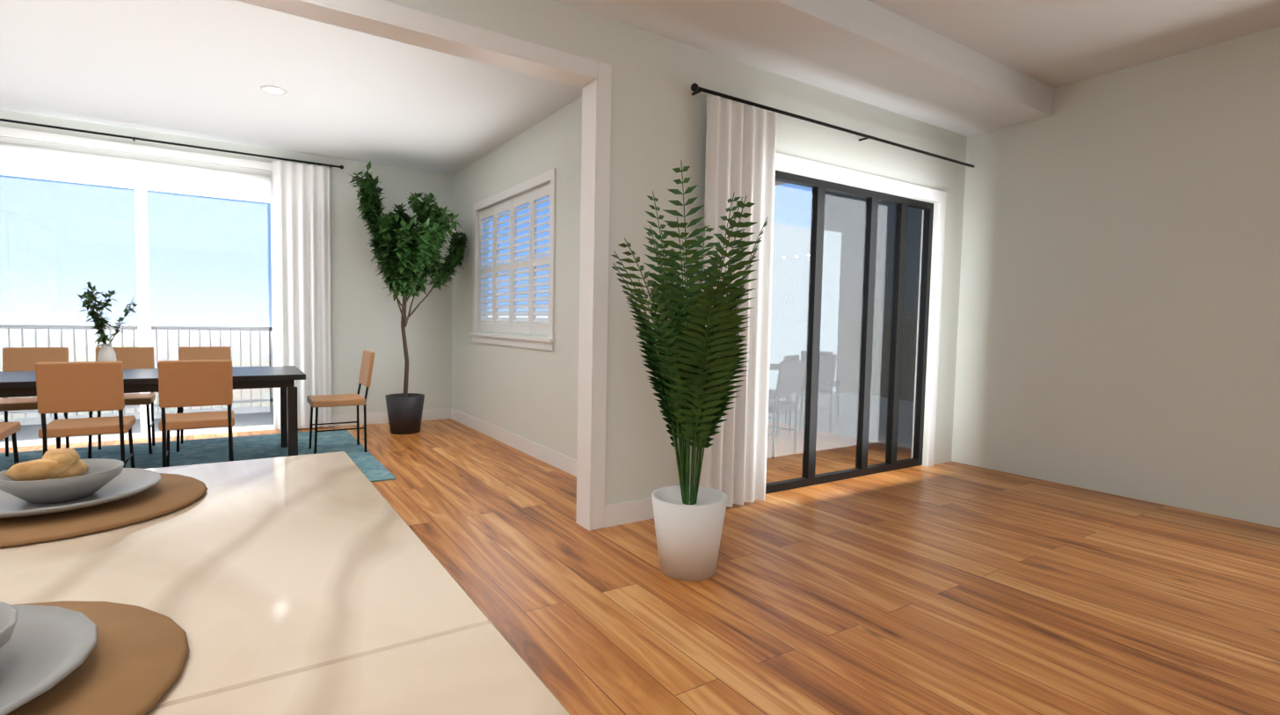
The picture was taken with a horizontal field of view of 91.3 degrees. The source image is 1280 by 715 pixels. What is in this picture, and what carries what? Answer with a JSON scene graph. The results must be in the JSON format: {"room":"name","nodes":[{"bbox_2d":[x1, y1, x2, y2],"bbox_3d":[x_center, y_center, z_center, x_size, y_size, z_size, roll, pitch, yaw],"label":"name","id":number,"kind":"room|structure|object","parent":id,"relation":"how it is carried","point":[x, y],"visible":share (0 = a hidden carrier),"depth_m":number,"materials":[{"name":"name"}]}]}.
{"room":"open-plan kitchen","nodes":[
{"label":"open-plan kitchen","id":0,"kind":"room"},
{"bbox_2d":[0,109,452,429],"bbox_3d":[-4.064,-0.702,6.603,4.120,2.970,0.150,-1,4,-33],"label":"wall","id":1,"kind":"structure","parent":0,"point":[366,314],"depth_m":7.13,"materials":[{"name":"white paint"}]},
{"bbox_2d":[0,126,275,448],"bbox_3d":[-4.819,-0.612,6.071,2.410,2.820,0.116,-1,4,-33],"label":"nook window","id":2,"kind":"structure","parent":1,"relation":"in","point":[141,174],"depth_m":6.03,"materials":[{"name":"white"}]},
{"bbox_2d":[0,118,343,169],"bbox_3d":[-4.763,-2.053,5.884,3.604,0.050,0.120,-1,4,-33],"label":"curtain rod","id":3,"kind":"object","parent":1,"relation":"attached to","point":[341,167],"visible":1,"depth_m":5.96,"materials":[{"name":"black metal"}]},
{"bbox_2d":[271,160,331,429],"bbox_3d":[-3.609,-0.641,6.697,0.540,2.815,0.068,-1,4,-33],"label":"curtain","id":4,"kind":"object","parent":3,"relation":"hanging from","point":[301,254],"visible":0.85,"depth_m":6.64,"materials":[{"name":"white fabric"}]},
{"bbox_2d":[298,407,449,429],"bbox_3d":[-3.117,0.704,7.226,1.806,0.130,0.014,-1,4,-33],"label":"baseboard","id":5,"kind":"structure","parent":1,"relation":"attached to","point":[429,414],"depth_m":7.25,"materials":[{"name":"white wood"}]},
{"bbox_2d":[451,95,581,459],"bbox_3d":[-1.085,-0.608,5.966,0.150,2.970,4.500,-1,4,-33],"label":"wall","id":6,"kind":"structure","parent":0,"point":[566,164],"depth_m":5.35,"materials":[{"name":"white paint"}]},
{"bbox_2d":[449,407,576,476],"bbox_3d":[-1.143,0.815,5.943,0.015,0.130,4.339,-1,4,-33],"label":"baseboard","id":7,"kind":"structure","parent":6,"relation":"attached to","point":[568,464],"depth_m":5.92,"materials":[{"name":"white wood"}]},
{"bbox_2d":[476,331,550,447],"bbox_3d":[-1.241,0.311,6.227,0.150,1.100,1.900,-1,4,-33],"label":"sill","id":8,"kind":"structure","parent":6,"relation":"attached to","point":[512,389],"depth_m":6.03,"materials":[{"name":"white paint"}]},
{"bbox_2d":[469,167,556,350],"bbox_3d":[-1.273,-0.876,6.124,0.120,1.520,2.100,-1,4,-33],"label":"window frame","id":9,"kind":"structure","parent":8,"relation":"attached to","point":[531,198],"depth_m":6.01,"materials":[{"name":"white wood"}]},
{"bbox_2d":[487,196,549,324],"bbox_3d":[-1.171,-0.898,6.189,0.001,1.314,1.894,-1,4,-33],"label":"shutter","id":10,"kind":"object","parent":6,"relation":"attached to","point":[527,217],"depth_m":6.17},
{"bbox_2d":[0,0,1052,186],"bbox_3d":[0.278,-1.857,1.318,9.554,0.100,13.600,-1,4,-33],"label":"ceiling","id":11,"kind":"structure","parent":0,"point":[207,69],"depth_m":4.48,"materials":[{"name":"white paint"}]},
{"bbox_2d":[260,85,287,94],"bbox_3d":[-2.826,-2.061,4.836,0.183,0.008,0.183,-2,4,-39],"label":"recessed light","id":12,"kind":"object","parent":11,"relation":"in","point":[273,90],"visible":0.96,"depth_m":4.79,"materials":[{"name":"white plastic"}]},
{"bbox_2d":[0,418,1279,714],"bbox_3d":[0.218,1.208,1.491,9.654,0.100,13.700,-1,4,-33],"label":"floor","id":13,"kind":"structure","parent":0,"point":[949,589],"depth_m":2.92,"materials":[{"name":"brown wood"}]},
{"bbox_2d":[0,429,396,481],"bbox_3d":[-4.039,0.881,4.809,3.600,0.012,2.450,-1,4,-33],"label":"dining rug","id":14,"kind":"object","parent":13,"relation":"on","point":[367,462],"visible":0.33,"depth_m":5.56,"materials":[{"name":"teal fabric"}]},
{"bbox_2d":[0,353,24,470],"bbox_3d":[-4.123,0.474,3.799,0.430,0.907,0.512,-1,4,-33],"label":"dining chair","id":15,"kind":"object","parent":14,"relation":"on","point":[10,361],"depth_m":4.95,"materials":[{"name":"brown leather"}]},
{"bbox_2d":[2,347,68,409],"bbox_3d":[-5.021,0.380,5.159,0.430,0.907,0.512,-1,4,-33],"label":"dining chair","id":16,"kind":"object","parent":14,"relation":"on","point":[29,352],"depth_m":5.30,"materials":[{"name":"brown leather"}]},
{"bbox_2d":[28,353,140,467],"bbox_3d":[-3.631,0.465,4.124,0.430,0.907,0.512,-1,4,-33],"label":"dining chair","id":17,"kind":"object","parent":14,"relation":"on","point":[62,385],"depth_m":3.97,"materials":[{"name":"brown leather"}]},
{"bbox_2d":[95,346,154,453],"bbox_3d":[-4.529,0.371,5.483,0.430,0.907,0.512,-1,4,-33],"label":"dining chair","id":18,"kind":"object","parent":14,"relation":"on","point":[144,353],"depth_m":5.66,"materials":[{"name":"brown leather"}]},
{"bbox_2d":[0,365,305,456],"bbox_3d":[-4.081,0.499,4.808,2.600,0.748,1.000,-1,4,-33],"label":"dining table","id":19,"kind":"object","parent":14,"relation":"on","point":[23,383],"visible":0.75,"depth_m":4.99,"materials":[{"name":"black wood"}]},
{"bbox_2d":[75,281,148,361],"bbox_3d":[-4.006,-0.222,4.760,0.459,0.700,0.306,-1,4,-33],"label":"vase","id":20,"kind":"object","parent":19,"relation":"on","point":[106,352],"visible":0.98,"depth_m":4.72,"materials":[{"name":"white"}]},
{"bbox_2d":[151,353,234,466],"bbox_3d":[-3.138,0.457,4.449,0.430,0.907,0.512,-1,4,-33],"label":"dining chair","id":21,"kind":"object","parent":14,"relation":"on","point":[197,376],"depth_m":4.28,"materials":[{"name":"brown leather"}]},
{"bbox_2d":[178,346,230,353],"bbox_3d":[-4.036,0.362,5.808,0.430,0.907,0.512,-1,4,-33],"label":"dining chair","id":22,"kind":"object","parent":14,"relation":"on","point":[181,349],"depth_m":5.96,"materials":[{"name":"brown leather"}]},
{"bbox_2d":[306,349,375,453],"bbox_3d":[-2.722,0.394,5.699,0.512,0.907,0.430,-1,4,-33],"label":"dining chair","id":23,"kind":"object","parent":14,"relation":"on","point":[316,401],"depth_m":5.64,"materials":[{"name":"brown leather"}]},
{"bbox_2d":[346,160,467,434],"bbox_3d":[-2.445,-0.622,6.701,1.195,2.860,1.157,-1,4,-33],"label":"plant","id":24,"kind":"object","parent":13,"relation":"on","point":[406,254],"visible":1,"depth_m":6.57,"materials":[{"name":"green plant"}]},
{"bbox_2d":[610,160,768,581],"bbox_3d":[0.233,0.072,3.047,0.762,1.992,0.742,-1,4,-33],"label":"palm plant","id":25,"kind":"object","parent":13,"relation":"on","point":[695,359],"visible":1,"depth_m":2.97,"materials":[{"name":"green plant"}]},
{"bbox_3d":[-0.845,0.810,-0.402,1.841,0.864,3.038,-1,4,-33],"label":"cabinet","id":26,"kind":"object","parent":13,"relation":"on","visible":0},
{"bbox_2d":[0,450,571,714],"bbox_3d":[-0.719,0.350,-0.349,2.058,0.050,3.056,-1,4,-33],"label":"countertop","id":27,"kind":"structure","parent":26,"relation":"on","point":[321,584],"depth_m":0.71,"materials":[{"name":"beige stone"}]},
{"bbox_2d":[0,487,189,714],"bbox_3d":[-0.591,0.235,0.469,0.407,0.092,0.407,2,3,12],"label":"place setting","id":28,"kind":"object","parent":27,"relation":"on","point":[78,658],"depth_m":0.57,"materials":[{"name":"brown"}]},
{"bbox_2d":[0,448,207,504],"bbox_3d":[-0.948,0.197,1.011,0.407,0.092,0.407,2,3,12],"label":"place setting","id":29,"kind":"object","parent":27,"relation":"on","point":[60,470],"depth_m":1.03,"materials":[{"name":"grey ceramic"}]},
{"bbox_2d":[384,0,967,505],"bbox_3d":[-0.641,-0.634,3.466,8.460,3.320,0.150,-1,4,-33],"label":"wall","id":30,"kind":"structure","parent":0,"point":[658,120],"depth_m":3.90,"materials":[{"name":"white paint"}]},
{"bbox_2d":[235,0,611,530],"bbox_3d":[-2.240,-0.301,2.421,4.810,2.710,0.170,-1,4,-33],"label":"door frame","id":31,"kind":"structure","parent":30,"relation":"attached to","point":[440,33],"depth_m":3.60,"materials":[{"name":"white paint"}]},
{"bbox_2d":[603,497,654,527],"bbox_3d":[0.267,0.948,4.076,1.158,0.130,0.014,-1,4,-33],"label":"baseboard","id":32,"kind":"structure","parent":30,"relation":"attached to","point":[625,512],"depth_m":3.85,"materials":[{"name":"white wood"}]},
{"bbox_2d":[690,82,974,167],"bbox_3d":[1.619,-1.677,4.722,3.175,0.060,0.123,-1,4,-33],"label":"curtain rod","id":33,"kind":"object","parent":30,"relation":"attached to","point":[695,89],"visible":1,"depth_m":4.42,"materials":[{"name":"black metal"}]},
{"bbox_2d":[698,95,777,506],"bbox_3d":[0.643,-0.322,4.125,0.600,2.635,0.065,-1,4,-33],"label":"curtain","id":34,"kind":"object","parent":33,"relation":"hanging from","point":[740,149],"visible":0.67,"depth_m":4.16,"materials":[{"name":"white fabric"}]},
{"bbox_2d":[765,152,946,494],"bbox_3d":[1.690,-0.228,4.993,2.280,2.430,0.118,-1,4,-33],"label":"door frame","id":35,"kind":"structure","parent":30,"relation":"attached to","point":[819,187],"depth_m":5.13,"materials":[{"name":"black metal"}]},
{"bbox_2d":[820,0,1054,103],"bbox_3d":[1.473,-2.089,3.891,4.720,0.120,0.101,-1,4,-33],"label":"ceiling beam","id":36,"kind":"structure","parent":0,"point":[885,18],"depth_m":4.18,"materials":[{"name":"white paint"}]},
{"bbox_2d":[867,0,1279,87],"bbox_3d":[3.511,-1.985,0.803,4.720,0.100,7.300,-1,4,-33],"label":"ceiling","id":37,"kind":"structure","parent":0,"point":[1054,43],"depth_m":4.04,"materials":[{"name":"white paint"}]},
{"bbox_2d":[951,26,1279,527],"bbox_3d":[5.373,-0.442,2.170,0.150,3.320,8.950,-1,4,-33],"label":"wall","id":38,"kind":"structure","parent":0,"point":[1118,330],"depth_m":4.62,"materials":[{"name":"white paint"}]},
{"label":"outside","id":39,"kind":"structure","parent":0,"visible":0},
{"bbox_2d":[0,405,273,441],"bbox_3d":[-5.405,0.793,7.147,6.104,0.110,2.040,-1,4,-33],"label":"floor","id":40,"kind":"structure","parent":39,"point":[28,432],"depth_m":7.30,"materials":[{"name":"grey concrete"}]},
{"bbox_2d":[0,324,273,418],"bbox_3d":[-5.901,0.141,7.886,6.108,1.070,0.050,-1,4,-33],"label":"balcony railing","id":41,"kind":"object","parent":40,"relation":"on","point":[87,327],"depth_m":7.78,"materials":[{"name":"grey metal"}]},
{"bbox_2d":[767,391,913,448],"bbox_3d":[1.854,0.863,8.225,7.100,0.095,4.840,-1,4,-33],"label":"floor","id":42,"kind":"structure","parent":39,"point":[880,433],"depth_m":8.56,"materials":[{"name":"grey concrete"}]},
{"bbox_2d":[767,254,840,458],"bbox_3d":[2.058,-0.422,8.262,4.322,2.475,3.494,-1,4,-33],"label":"patio furniture","id":43,"kind":"object","parent":42,"relation":"on","point":[781,391],"depth_m":6.82,"materials":[{"name":"grey"}]},
{"bbox_2d":[768,222,841,394],"bbox_3d":[0.744,-0.746,9.866,7.100,3.080,0.100,-1,4,-33],"label":"wall","id":44,"kind":"structure","parent":42,"relation":"on","point":[798,293],"depth_m":11.13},
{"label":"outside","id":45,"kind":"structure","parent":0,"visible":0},
{"bbox_2d":[0,174,812,419],"bbox_3d":[-11.042,-5.396,24.987,54.000,26.000,0.001,-1,4,-33],"label":"sky","id":46,"kind":"structure","parent":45,"point":[183,247],"depth_m":21.22,"materials":[{"name":"blue"}]}
]}

